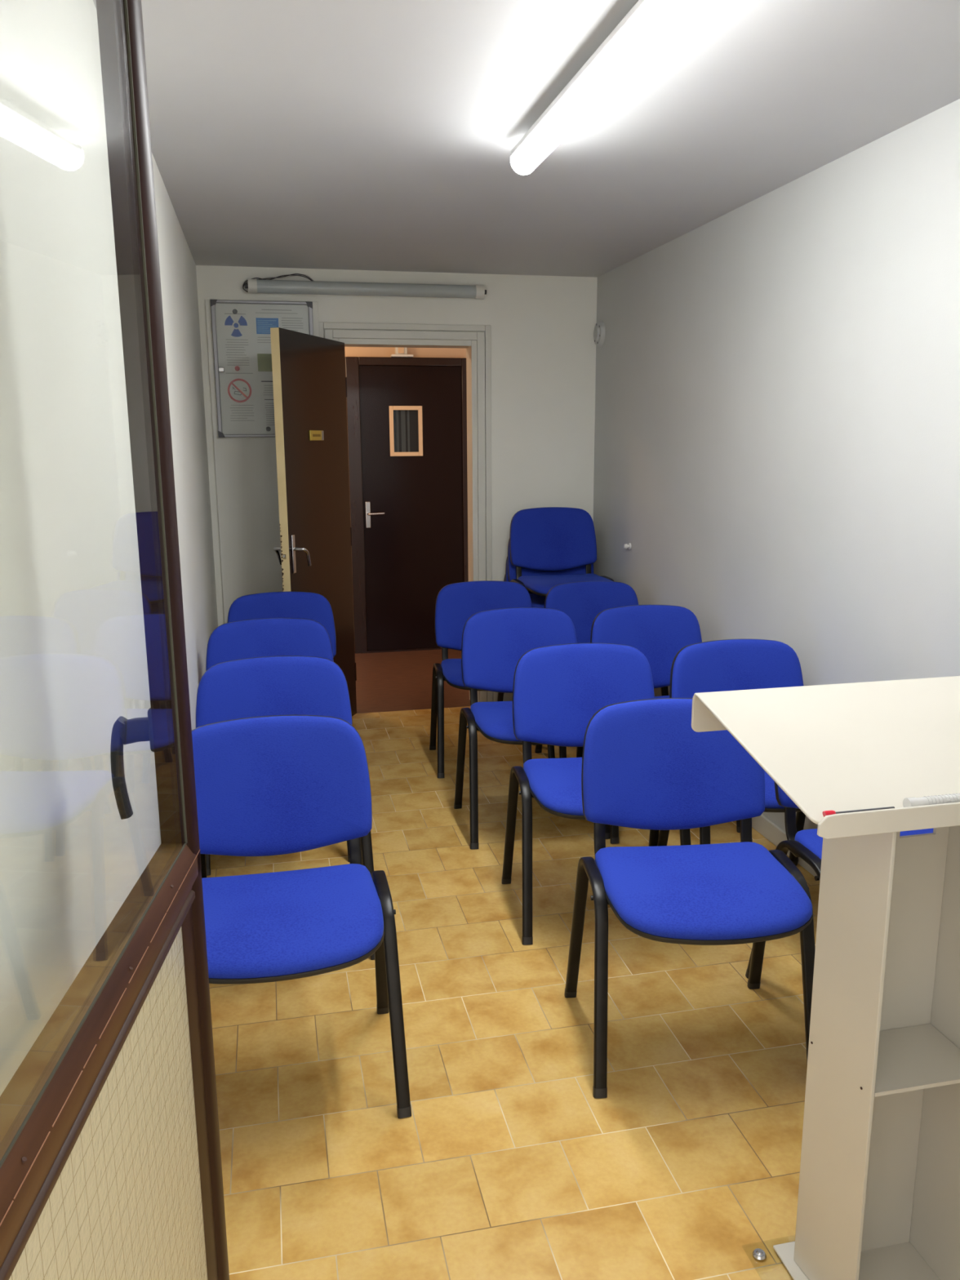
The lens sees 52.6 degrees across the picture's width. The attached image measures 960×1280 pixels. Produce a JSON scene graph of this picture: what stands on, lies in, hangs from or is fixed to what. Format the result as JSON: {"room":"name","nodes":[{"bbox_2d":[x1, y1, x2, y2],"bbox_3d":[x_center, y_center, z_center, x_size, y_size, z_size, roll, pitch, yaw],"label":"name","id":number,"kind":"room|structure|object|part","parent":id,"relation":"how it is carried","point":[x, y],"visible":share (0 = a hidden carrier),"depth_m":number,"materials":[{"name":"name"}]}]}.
{"room":"small lecture room","nodes":[
{"label":"small lecture room","id":0,"kind":"room"},
{"bbox_2d":[0,0,217,1096],"bbox_3d":[-0.945,-0.234,2.753,0.100,2.371,4.884,-3,12,-12],"label":"wall","id":1,"kind":"structure","parent":0,"point":[73,655],"depth_m":1.45,"materials":[{"name":"paint"}]},
{"bbox_2d":[195,265,597,701],"bbox_3d":[-0.397,-0.827,5.367,2.310,2.471,0.120,-3,12,-12],"label":"wall","id":2,"kind":"structure","parent":0,"point":[543,346],"depth_m":5.30,"materials":[{"name":"paint"}]},
{"bbox_2d":[209,299,313,437],"bbox_3d":[-1.105,-1.390,5.000,0.506,0.678,0.030,-3,12,-12],"label":"notice board","id":3,"kind":"object","parent":2,"relation":"attached to","point":[224,431],"visible":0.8,"depth_m":4.97,"materials":[{"name":"white metal"}]},
{"bbox_2d":[232,309,237,314],"bbox_3d":[-1.241,-1.663,4.918,0.025,0.025,0.007,-3,12,-12],"label":"magnet","id":4,"kind":"object","parent":3,"relation":"attached to","point":[234,311],"visible":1,"depth_m":4.92,"materials":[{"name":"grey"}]},
{"bbox_2d":[219,305,253,368],"bbox_3d":[-1.241,-1.544,4.948,0.150,0.302,0.002,-3,12,-12],"label":"notice sheet","id":5,"kind":"object","parent":3,"relation":"attached to","point":[235,329],"visible":1,"depth_m":4.95,"materials":[{"name":"white paper"}]},
{"bbox_2d":[223,370,257,426],"bbox_3d":[-1.235,-1.247,5.010,0.157,0.277,0.002,-3,12,-12],"label":"notice sheet","id":6,"kind":"object","parent":3,"relation":"attached to","point":[240,395],"visible":1,"depth_m":5.01,"materials":[{"name":"white paper"}]},
{"bbox_2d":[255,347,272,374],"bbox_3d":[-1.026,-1.438,5.017,0.258,0.133,0.002,-3,12,-12],"label":"notice sheet","id":7,"kind":"object","parent":3,"relation":"attached to","point":[263,355],"visible":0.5,"depth_m":5.00,"materials":[{"name":"white paper"}]},
{"bbox_2d":[256,376,275,431],"bbox_3d":[-1.024,-1.228,5.061,0.258,0.283,0.002,-3,12,-12],"label":"notice sheet","id":8,"kind":"object","parent":3,"relation":"attached to","point":[264,384],"visible":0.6,"depth_m":5.04,"materials":[{"name":"white paper"}]},
{"bbox_2d":[263,385,275,425],"bbox_3d":[-1.076,-1.220,5.050,0.093,0.203,0.001,-3,12,-12],"label":"print","id":9,"kind":"object","parent":8,"relation":"attached to","point":[268,406],"depth_m":5.05,"materials":[{"name":"grey paper"}]},
{"bbox_2d":[252,305,305,346],"bbox_3d":[-1.028,-1.610,4.981,0.260,0.198,0.002,-3,12,-12],"label":"notice sheet","id":10,"kind":"object","parent":3,"relation":"attached to","point":[265,317],"visible":0.79,"depth_m":4.97,"materials":[{"name":"white paper"}]},
{"bbox_2d":[255,309,298,342],"bbox_3d":[-1.027,-1.609,4.982,0.237,0.163,0.001,-3,12,-12],"label":"print","id":11,"kind":"object","parent":10,"relation":"attached to","point":[265,319],"depth_m":4.97,"materials":[{"name":"white paper"}]},
{"bbox_2d":[204,298,319,623],"bbox_3d":[-1.104,-0.649,5.176,0.562,2.208,0.016,-3,12,-12],"label":"door","id":12,"kind":"structure","parent":2,"relation":"attached to","point":[246,474],"depth_m":5.13,"materials":[{"name":"paint"}]},
{"bbox_2d":[270,327,356,716],"bbox_3d":[-0.813,-0.493,4.889,0.172,1.991,0.762,3,12,15],"label":"door","id":13,"kind":"structure","parent":2,"relation":"in","point":[309,380],"depth_m":4.77,"materials":[{"name":"brown wood"}]},
{"bbox_3d":[-0.946,-0.400,4.629,0.061,0.094,0.073,3,12,15],"label":"lever","id":14,"kind":"part","parent":13,"relation":"part of","materials":[{"name":"silver metal"}]},
{"bbox_3d":[-0.877,-0.405,4.577,0.006,0.182,0.028,3,12,15],"label":"handle plate","id":15,"kind":"part","parent":13,"relation":"part of","materials":[{"name":"silver metal"}]},
{"bbox_3d":[-0.839,-0.395,4.600,0.061,0.094,0.073,3,12,15],"label":"lever","id":16,"kind":"part","parent":13,"relation":"part of","materials":[{"name":"silver metal"}]},
{"bbox_3d":[-0.779,-1.014,4.814,0.002,0.044,0.022,3,12,15],"label":"plate","id":17,"kind":"part","parent":13,"relation":"part of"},
{"bbox_2d":[242,273,486,298],"bbox_3d":[-0.582,-1.831,5.022,1.258,0.102,0.068,-3,12,-12],"label":"lamp","id":18,"kind":"object","parent":2,"relation":"attached to","point":[267,285],"visible":1,"depth_m":4.99,"materials":[{"name":"grey"}]},
{"bbox_2d":[319,322,492,702],"bbox_3d":[-0.386,-0.636,5.336,0.923,2.108,0.020,-3,12,-12],"label":"trim","id":19,"kind":"structure","parent":2,"relation":"attached to","point":[364,331],"depth_m":5.26,"materials":[{"name":"white paint"}]},
{"bbox_2d":[333,337,479,702],"bbox_3d":[-0.400,-0.611,5.410,0.767,2.030,0.142,-3,12,-12],"label":"trim","id":20,"kind":"structure","parent":2,"relation":"attached to","point":[470,346],"depth_m":5.32,"materials":[{"name":"white paint"}]},
{"bbox_2d":[493,691,512,701],"bbox_3d":[0.359,0.322,5.701,0.581,0.075,0.012,-3,12,-12],"label":"baseboard","id":21,"kind":"structure","parent":2,"relation":"attached to","point":[507,696],"depth_m":5.65,"materials":[{"name":"grey paint"}]},
{"bbox_2d":[344,346,467,475],"bbox_3d":[-0.652,-1.158,6.910,3.500,2.500,0.100,-3,12,-12],"label":"wall","id":22,"kind":"structure","parent":0,"point":[348,351],"depth_m":6.73,"materials":[{"name":"beige"}]},
{"bbox_2d":[390,347,413,357],"bbox_3d":[-0.537,-1.997,6.674,0.150,0.102,0.069,-3,12,-12],"label":"lamp","id":23,"kind":"object","parent":22,"relation":"attached to","point":[399,352],"visible":0.72,"depth_m":6.65,"materials":[{"name":"white plastic"}]},
{"bbox_2d":[345,356,468,653],"bbox_3d":[-0.498,-0.933,6.890,0.840,2.065,0.090,-3,12,-12],"label":"door","id":24,"kind":"structure","parent":22,"relation":"in","point":[406,424],"depth_m":6.88,"materials":[{"name":"brown wood"}]},
{"bbox_3d":[-0.789,-0.882,6.848,0.035,0.185,0.008,-3,12,-12],"label":"handle plate","id":25,"kind":"part","parent":24,"relation":"part of","materials":[{"name":"silver metal"}]},
{"bbox_3d":[-0.733,-0.888,6.830,0.118,0.022,0.056,-3,12,-12],"label":"lever","id":26,"kind":"part","parent":24,"relation":"part of","materials":[{"name":"silver metal"}]},
{"bbox_3d":[-0.520,-1.463,6.806,0.175,0.287,0.004,-3,12,-12],"label":"pane","id":27,"kind":"part","parent":24,"relation":"part of","materials":[{"name":"clear glass"}]},
{"bbox_2d":[206,648,819,1279],"bbox_3d":[0.221,0.911,3.281,3.500,0.100,8.230,-3,12,-12],"label":"floor","id":28,"kind":"structure","parent":0,"point":[506,1163],"depth_m":2.34,"materials":[{"name":"tile"}]},
{"bbox_2d":[205,617,349,875],"bbox_3d":[-0.763,0.376,3.602,0.550,0.836,0.561,-3,12,-12],"label":"chair","id":29,"kind":"object","parent":28,"relation":"on","point":[266,637],"visible":0.11,"depth_m":3.74,"materials":[{"name":"blue fabric"}]},
{"bbox_3d":[-0.984,0.583,3.496,0.038,0.476,0.219,-2,12,-8],"label":"leg","id":30,"kind":"part","parent":29,"relation":"part of","materials":[{"name":"black paint"}]},
{"bbox_3d":[-0.808,0.092,3.751,0.482,0.339,0.113,-3,12,-12],"label":"backrest","id":31,"kind":"part","parent":29,"relation":"part of","materials":[{"name":"blue fabric"}]},
{"bbox_3d":[-0.499,0.558,3.599,0.038,0.476,0.219,-4,12,-16],"label":"leg","id":32,"kind":"part","parent":29,"relation":"part of","materials":[{"name":"black paint"}]},
{"bbox_2d":[226,591,336,657],"bbox_3d":[-0.856,0.240,4.264,0.550,0.836,0.561,-3,12,-12],"label":"chair","id":33,"kind":"object","parent":28,"relation":"on","point":[315,606],"visible":0.13,"depth_m":4.41,"materials":[{"name":"blue fabric"}]},
{"bbox_2d":[195,655,374,959],"bbox_3d":[-0.606,0.513,2.934,0.550,0.836,0.561,-3,12,-12],"label":"chair","id":34,"kind":"object","parent":28,"relation":"on","point":[281,685],"visible":0.16,"depth_m":3.08,"materials":[{"name":"blue fabric"}]},
{"bbox_3d":[-0.874,0.676,3.037,0.038,0.477,0.223,-4,12,-16],"label":"leg","id":35,"kind":"part","parent":34,"relation":"part of","materials":[{"name":"black paint"}]},
{"bbox_3d":[-0.652,0.229,3.082,0.482,0.339,0.113,-3,12,-12],"label":"backrest","id":36,"kind":"part","parent":34,"relation":"part of","materials":[{"name":"blue fabric"}]},
{"bbox_3d":[-0.339,0.695,2.931,0.046,0.476,0.218,-3,12,-12],"label":"leg","id":37,"kind":"part","parent":34,"relation":"part of","materials":[{"name":"black paint"}]},
{"bbox_2d":[191,715,411,1118],"bbox_3d":[-0.469,0.650,2.261,0.550,0.836,0.561,-3,12,-12],"label":"chair","id":38,"kind":"object","parent":28,"relation":"on","point":[274,784],"visible":0.73,"depth_m":2.36,"materials":[{"name":"blue fabric"}]},
{"bbox_3d":[-0.515,0.367,2.409,0.482,0.339,0.113,-3,12,-12],"label":"backrest","id":39,"kind":"part","parent":38,"relation":"part of","materials":[{"name":"blue fabric"}]},
{"bbox_3d":[-0.454,0.624,2.185,0.463,0.055,0.416,-3,12,-12],"label":"seat","id":40,"kind":"part","parent":38,"relation":"part of","materials":[{"name":"blue fabric"}]},
{"bbox_3d":[-0.251,0.790,2.467,0.038,0.477,0.223,-2,12,-8],"label":"leg","id":41,"kind":"part","parent":38,"relation":"part of","materials":[{"name":"black paint"}]},
{"bbox_3d":[-0.205,0.833,2.258,0.038,0.476,0.219,-4,12,-16],"label":"leg","id":42,"kind":"part","parent":38,"relation":"part of","materials":[{"name":"black paint"}]},
{"bbox_2d":[429,580,555,777],"bbox_3d":[0.049,0.173,4.561,0.550,0.836,0.561,-2,12,-8],"label":"chair","id":43,"kind":"object","parent":28,"relation":"on","point":[455,602],"visible":0.44,"depth_m":4.68,"materials":[{"name":"blue fabric"}]},
{"bbox_3d":[-0.212,0.333,4.685,0.038,0.477,0.223,-3,12,-12],"label":"leg","id":44,"kind":"part","parent":43,"relation":"part of","materials":[{"name":"black paint"}]},
{"bbox_3d":[-0.183,0.376,4.472,0.038,0.476,0.219,-1,12,-4],"label":"leg","id":45,"kind":"part","parent":43,"relation":"part of","materials":[{"name":"black paint"}]},
{"bbox_3d":[0.059,0.146,4.484,0.463,0.055,0.416,-2,12,-8],"label":"seat","id":46,"kind":"part","parent":43,"relation":"part of","materials":[{"name":"blue fabric"}]},
{"bbox_3d":[0.020,-0.111,4.712,0.482,0.339,0.113,-2,12,-8],"label":"backrest","id":47,"kind":"part","parent":43,"relation":"part of","materials":[{"name":"blue fabric"}]},
{"bbox_3d":[0.309,0.360,4.537,0.038,0.476,0.219,-3,12,-12],"label":"leg","id":48,"kind":"part","parent":43,"relation":"part of","materials":[{"name":"black paint"}]},
{"bbox_2d":[497,574,505,701],"bbox_3d":[0.410,0.016,5.313,0.550,0.836,0.561,-3,12,-12],"label":"chair","id":49,"kind":"object","parent":28,"relation":"on","point":[500,696],"visible":0.02,"depth_m":5.52,"materials":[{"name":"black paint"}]},
{"bbox_3d":[0.142,0.179,5.416,0.038,0.477,0.223,-4,12,-16],"label":"leg","id":50,"kind":"part","parent":49,"relation":"part of","materials":[{"name":"black paint"}]},
{"bbox_2d":[498,555,509,693],"bbox_3d":[0.420,-0.077,5.246,0.550,0.836,0.561,-3,12,-12],"label":"chair","id":51,"kind":"object","parent":49,"relation":"on","point":[506,566],"visible":0.02,"depth_m":5.33,"materials":[{"name":"black paint"}]},
{"bbox_3d":[0.374,-0.360,5.394,0.482,0.339,0.113,-3,12,-12],"label":"backrest","id":52,"kind":"part","parent":51,"relation":"part of","materials":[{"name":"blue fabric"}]},
{"bbox_2d":[507,539,593,608],"bbox_3d":[0.429,-0.169,5.179,0.550,0.836,0.561,-3,12,-12],"label":"chair","id":53,"kind":"object","parent":51,"relation":"on","point":[537,601],"visible":0.06,"depth_m":5.28,"materials":[{"name":"blue fabric"}]},
{"bbox_3d":[0.444,-0.196,5.103,0.463,0.055,0.416,-3,12,-12],"label":"seat","id":54,"kind":"part","parent":53,"relation":"part of","materials":[{"name":"blue fabric"}]},
{"bbox_3d":[0.384,-0.453,5.328,0.482,0.339,0.113,-3,12,-12],"label":"backrest","id":55,"kind":"part","parent":53,"relation":"part of","materials":[{"name":"blue fabric"}]},
{"bbox_2d":[509,506,614,596],"bbox_3d":[0.439,-0.262,5.112,0.550,0.836,0.561,-3,12,-12],"label":"chair","id":56,"kind":"object","parent":53,"relation":"on","point":[546,539],"visible":0.66,"depth_m":5.25,"materials":[{"name":"blue fabric"}]},
{"bbox_3d":[0.218,-0.055,5.006,0.038,0.476,0.219,-2,12,-8],"label":"leg","id":57,"kind":"part","parent":56,"relation":"part of","materials":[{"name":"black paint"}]},
{"bbox_3d":[0.393,-0.545,5.261,0.482,0.339,0.113,-3,12,-12],"label":"backrest","id":58,"kind":"part","parent":56,"relation":"part of","materials":[{"name":"blue fabric"}]},
{"bbox_3d":[0.454,-0.288,5.036,0.463,0.055,0.416,-3,12,-12],"label":"seat","id":59,"kind":"part","parent":56,"relation":"part of","materials":[{"name":"blue fabric"}]},
{"bbox_2d":[453,607,610,848],"bbox_3d":[0.198,0.329,3.801,0.550,0.836,0.561,-2,12,-10],"label":"chair","id":60,"kind":"object","parent":28,"relation":"on","point":[494,642],"visible":0.54,"depth_m":3.92,"materials":[{"name":"blue fabric"}]},
{"bbox_3d":[-0.066,0.490,3.915,0.038,0.477,0.223,-3,12,-13],"label":"leg","id":61,"kind":"part","parent":60,"relation":"part of","materials":[{"name":"black paint"}]},
{"bbox_3d":[-0.029,0.534,3.704,0.038,0.476,0.219,-1,12,-5],"label":"leg","id":62,"kind":"part","parent":60,"relation":"part of","materials":[{"name":"black paint"}]},
{"bbox_3d":[0.210,0.302,3.724,0.463,0.055,0.416,-2,12,-10],"label":"seat","id":63,"kind":"part","parent":60,"relation":"part of","materials":[{"name":"blue fabric"}]},
{"bbox_3d":[0.162,0.045,3.951,0.482,0.339,0.113,-2,12,-10],"label":"backrest","id":64,"kind":"part","parent":60,"relation":"part of","materials":[{"name":"blue fabric"}]},
{"bbox_3d":[0.423,0.470,3.997,0.038,0.477,0.223,-2,12,-6],"label":"leg","id":65,"kind":"part","parent":60,"relation":"part of","materials":[{"name":"black paint"}]},
{"bbox_3d":[0.460,0.514,3.786,0.038,0.476,0.219,-3,12,-14],"label":"leg","id":66,"kind":"part","parent":60,"relation":"part of","materials":[{"name":"black paint"}]},
{"bbox_2d":[501,643,690,944],"bbox_3d":[0.374,0.472,3.100,0.550,0.836,0.561,-2,12,-7],"label":"chair","id":67,"kind":"object","parent":28,"relation":"on","point":[557,690],"visible":0.55,"depth_m":3.23,"materials":[{"name":"blue fabric"}]},
{"bbox_3d":[0.113,0.631,3.225,0.038,0.477,0.223,-3,12,-11],"label":"leg","id":68,"kind":"part","parent":67,"relation":"part of","materials":[{"name":"black paint"}]},
{"bbox_3d":[0.141,0.675,3.013,0.038,0.476,0.219,-1,12,-3],"label":"leg","id":69,"kind":"part","parent":67,"relation":"part of","materials":[{"name":"black paint"}]},
{"bbox_3d":[0.383,0.446,3.022,0.463,0.055,0.416,-2,12,-7],"label":"seat","id":70,"kind":"part","parent":67,"relation":"part of","materials":[{"name":"blue fabric"}]},
{"bbox_3d":[0.346,0.188,3.251,0.482,0.339,0.113,-2,12,-7],"label":"backrest","id":71,"kind":"part","parent":67,"relation":"part of","materials":[{"name":"blue fabric"}]},
{"bbox_3d":[0.606,0.616,3.286,0.038,0.477,0.223,-1,12,-3],"label":"leg","id":72,"kind":"part","parent":67,"relation":"part of","materials":[{"name":"black paint"}]},
{"bbox_3d":[0.633,0.659,3.074,0.038,0.476,0.219,-3,12,-11],"label":"leg","id":73,"kind":"part","parent":67,"relation":"part of","materials":[{"name":"black paint"}]},
{"bbox_2d":[534,581,668,758],"bbox_3d":[0.584,0.176,4.529,0.550,0.836,0.561,-3,12,-12],"label":"chair","id":74,"kind":"object","parent":28,"relation":"on","point":[582,601],"visible":0.19,"depth_m":4.67,"materials":[{"name":"blue fabric"}]},
{"bbox_3d":[0.317,0.340,4.632,0.038,0.477,0.223,-4,12,-16],"label":"leg","id":75,"kind":"part","parent":74,"relation":"part of","materials":[{"name":"black paint"}]},
{"bbox_3d":[0.363,0.383,4.423,0.038,0.476,0.219,-2,12,-8],"label":"leg","id":76,"kind":"part","parent":74,"relation":"part of","materials":[{"name":"black paint"}]},
{"bbox_3d":[0.539,-0.108,4.678,0.482,0.339,0.113,-3,12,-12],"label":"backrest","id":77,"kind":"part","parent":74,"relation":"part of","materials":[{"name":"blue fabric"}]},
{"bbox_3d":[0.849,0.359,4.526,0.038,0.476,0.219,-4,12,-16],"label":"leg","id":78,"kind":"part","parent":74,"relation":"part of","materials":[{"name":"black paint"}]},
{"bbox_2d":[590,604,740,844],"bbox_3d":[0.725,0.316,3.848,0.550,0.836,0.561,-3,12,-11],"label":"chair","id":79,"kind":"object","parent":28,"relation":"on","point":[659,632],"visible":0.19,"depth_m":4.00,"materials":[{"name":"blue fabric"}]},
{"bbox_3d":[0.502,0.522,3.745,0.038,0.476,0.219,-2,12,-7],"label":"leg","id":80,"kind":"part","parent":79,"relation":"part of","materials":[{"name":"black paint"}]},
{"bbox_3d":[0.683,0.032,3.996,0.482,0.339,0.113,-3,12,-11],"label":"backrest","id":81,"kind":"part","parent":79,"relation":"part of","materials":[{"name":"blue fabric"}]},
{"bbox_3d":[0.739,0.289,3.771,0.463,0.055,0.416,-3,12,-11],"label":"seat","id":82,"kind":"part","parent":79,"relation":"part of","materials":[{"name":"blue fabric"}]},
{"bbox_3d":[0.989,0.499,3.839,0.038,0.476,0.219,-4,12,-15],"label":"leg","id":83,"kind":"part","parent":79,"relation":"part of","materials":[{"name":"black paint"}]},
{"bbox_2d":[564,697,815,1097],"bbox_3d":[0.522,0.616,2.398,0.550,0.836,0.561,-1,12,-4],"label":"chair","id":84,"kind":"object","parent":28,"relation":"on","point":[645,766],"visible":0.98,"depth_m":2.48,"materials":[{"name":"blue fabric"}]},
{"bbox_3d":[0.266,0.772,2.537,0.038,0.477,0.223,-2,12,-8],"label":"leg","id":85,"kind":"part","parent":84,"relation":"part of","materials":[{"name":"black paint"}]},
{"bbox_3d":[0.282,0.816,2.323,0.038,0.476,0.219,0,12,0],"label":"leg","id":86,"kind":"part","parent":84,"relation":"part of","materials":[{"name":"black paint"}]},
{"bbox_3d":[0.505,0.331,2.550,0.482,0.339,0.113,-1,12,-4],"label":"backrest","id":87,"kind":"part","parent":84,"relation":"part of","materials":[{"name":"blue fabric"}]},
{"bbox_3d":[0.527,0.589,2.320,0.463,0.055,0.416,-1,12,-4],"label":"seat","id":88,"kind":"part","parent":84,"relation":"part of","materials":[{"name":"blue fabric"}]},
{"bbox_3d":[0.761,0.761,2.573,0.038,0.477,0.223,0,12,0],"label":"leg","id":89,"kind":"part","parent":84,"relation":"part of","materials":[{"name":"black paint"}]},
{"bbox_3d":[0.778,0.806,2.359,0.038,0.476,0.219,-2,12,-8],"label":"leg","id":90,"kind":"part","parent":84,"relation":"part of","materials":[{"name":"black paint"}]},
{"bbox_2d":[657,639,805,865],"bbox_3d":[0.913,0.458,3.151,0.550,0.836,0.561,-3,12,-11],"label":"chair","id":91,"kind":"object","parent":28,"relation":"on","point":[726,664],"visible":0.24,"depth_m":3.29,"materials":[{"name":"blue fabric"}]},
{"bbox_3d":[0.646,0.621,3.258,0.038,0.477,0.223,-4,12,-15],"label":"leg","id":92,"kind":"part","parent":91,"relation":"part of","materials":[{"name":"black paint"}]},
{"bbox_3d":[0.689,0.664,3.048,0.038,0.476,0.219,-2,12,-7],"label":"leg","id":93,"kind":"part","parent":91,"relation":"part of","materials":[{"name":"black paint"}]},
{"bbox_3d":[0.871,0.174,3.299,0.482,0.339,0.113,-3,12,-11],"label":"backrest","id":94,"kind":"part","parent":91,"relation":"part of","materials":[{"name":"blue fabric"}]},
{"bbox_3d":[0.927,0.431,3.074,0.463,0.055,0.416,-3,12,-11],"label":"seat","id":95,"kind":"part","parent":91,"relation":"part of","materials":[{"name":"blue fabric"}]},
{"bbox_3d":[1.134,0.598,3.353,0.038,0.477,0.223,-2,12,-7],"label":"leg","id":96,"kind":"part","parent":91,"relation":"part of","materials":[{"name":"black paint"}]},
{"bbox_2d":[691,675,959,1279],"bbox_3d":[0.739,0.648,1.690,0.589,1.050,0.548,-3,12,-12],"label":"lectern","id":97,"kind":"object","parent":28,"relation":"on","point":[878,1198],"visible":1,"depth_m":1.68,"materials":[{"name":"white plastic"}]},
{"bbox_3d":[0.607,0.685,1.631,0.007,0.984,0.161,-4,12,-18],"label":"panel","id":98,"kind":"part","parent":97,"relation":"part of","materials":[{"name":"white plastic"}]},
{"bbox_3d":[0.732,1.170,1.728,0.299,0.006,0.298,-3,12,-12],"label":"plate","id":99,"kind":"part","parent":97,"relation":"part of","materials":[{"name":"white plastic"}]},
{"bbox_2d":[822,806,894,817],"bbox_3d":[0.550,0.249,1.408,0.113,0.011,0.011,-3,12,-12],"label":"pen","id":100,"kind":"object","parent":97,"relation":"on","point":[825,812],"visible":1,"depth_m":1.40,"materials":[{"name":"red plastic"}]},
{"bbox_3d":[0.699,0.667,1.724,0.228,0.981,0.007,-3,12,-12],"label":"panel","id":101,"kind":"part","parent":97,"relation":"part of","materials":[{"name":"white plastic"}]},
{"bbox_2d":[874,1023,959,1097],"bbox_3d":[0.716,0.714,1.656,0.227,0.007,0.147,-3,12,-12],"label":"shelf","id":102,"kind":"object","parent":97,"relation":"attached to","point":[911,1056],"depth_m":1.65,"materials":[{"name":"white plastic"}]},
{"bbox_2d":[902,793,959,807],"bbox_3d":[0.711,0.238,1.449,0.168,0.019,0.019,-3,12,-12],"label":"marker","id":103,"kind":"object","parent":97,"relation":"on","point":[953,797],"visible":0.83,"depth_m":1.43,"materials":[{"name":"white plastic"}]},
{"bbox_3d":[0.830,0.674,1.677,0.007,0.983,0.157,-3,12,-12],"label":"panel","id":104,"kind":"part","parent":97,"relation":"part of","materials":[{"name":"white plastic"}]},
{"bbox_2d":[745,781,933,978],"bbox_3d":[1.073,0.586,2.528,0.550,0.836,0.561,-3,12,-12],"label":"chair","id":105,"kind":"object","parent":28,"relation":"on","point":[806,844],"visible":0.17,"depth_m":2.56,"materials":[{"name":"black paint"}]},
{"bbox_3d":[0.805,0.749,2.631,0.038,0.477,0.223,-4,12,-16],"label":"leg","id":106,"kind":"part","parent":105,"relation":"part of","materials":[{"name":"black paint"}]},
{"bbox_3d":[1.027,0.302,2.676,0.482,0.339,0.113,-3,12,-12],"label":"backrest","id":107,"kind":"part","parent":105,"relation":"part of","materials":[{"name":"blue fabric"}]},
{"bbox_3d":[0.852,0.792,2.421,0.038,0.476,0.219,-2,12,-8],"label":"leg","id":108,"kind":"part","parent":105,"relation":"part of","materials":[{"name":"black paint"}]},
{"bbox_3d":[1.088,0.559,2.451,0.463,0.055,0.416,-3,12,-12],"label":"seat","id":109,"kind":"part","parent":105,"relation":"part of","materials":[{"name":"blue fabric"}]},
{"bbox_2d":[93,0,959,277],"bbox_3d":[0.128,-1.498,2.732,2.310,0.100,4.884,-3,12,-12],"label":"ceiling","id":110,"kind":"structure","parent":0,"point":[350,135],"depth_m":2.66,"materials":[{"name":"paint"}]},
{"bbox_2d":[510,0,702,174],"bbox_3d":[0.292,-1.286,2.165,0.088,0.089,1.565,-3,12,-12],"label":"ceiling lamp","id":111,"kind":"object","parent":110,"relation":"attached to","point":[648,22],"visible":1,"depth_m":2.16,"materials":[{"name":"white plastic"}]},
{"bbox_2d":[593,98,959,831],"bbox_3d":[1.215,-0.342,3.211,0.100,2.371,4.884,-3,12,-12],"label":"wall","id":112,"kind":"structure","parent":0,"point":[777,429],"depth_m":3.32,"materials":[{"name":"paint"}]},
{"bbox_2d":[593,320,604,346],"bbox_3d":[0.643,-1.665,5.281,0.032,0.136,0.136,-3,12,-12],"label":"sensor","id":113,"kind":"object","parent":112,"relation":"attached to","point":[599,328],"depth_m":5.25,"materials":[{"name":"plastic"}]},
{"bbox_2d":[623,542,631,549],"bbox_3d":[0.759,-0.483,5.011,0.033,0.032,0.032,-3,12,-12],"label":"outlet","id":114,"kind":"object","parent":112,"relation":"attached to","point":[626,545],"visible":1,"depth_m":5.00,"materials":[{"name":"white plastic"}]},
{"bbox_2d":[751,814,817,876],"bbox_3d":[1.157,0.775,3.478,0.012,0.075,4.783,-3,12,-12],"label":"baseboard","id":115,"kind":"structure","parent":112,"relation":"attached to","point":[764,826],"depth_m":3.68,"materials":[{"name":"grey paint"}]},
{"bbox_3d":[0.644,0.181,0.692,2.310,2.371,0.100,-3,12,-12],"label":"wall","id":116,"kind":"structure","parent":0,"visible":0},
{"bbox_2d":[0,0,229,1279],"bbox_3d":[-0.431,0.250,0.963,0.114,2.122,0.831,-1,12,-3],"label":"door","id":117,"kind":"structure","parent":116,"relation":"in","point":[111,1166],"depth_m":1.17,"materials":[{"name":"brown wood"}]},
{"bbox_3d":[-0.397,0.386,1.008,0.044,0.071,0.773,-1,12,-3],"label":"rail","id":118,"kind":"part","parent":117,"relation":"part of","materials":[{"name":"brown wood"}]},
{"bbox_3d":[-0.382,0.823,1.063,0.006,0.785,0.654,-1,12,-3],"label":"wired pane","id":119,"kind":"part","parent":117,"relation":"part of","materials":[{"name":"beige glass"}]},
{"bbox_3d":[-0.450,0.122,1.345,0.012,0.063,0.030,-1,12,-3],"label":"handle","id":120,"kind":"part","parent":117,"relation":"part of","materials":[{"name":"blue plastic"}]}
]}

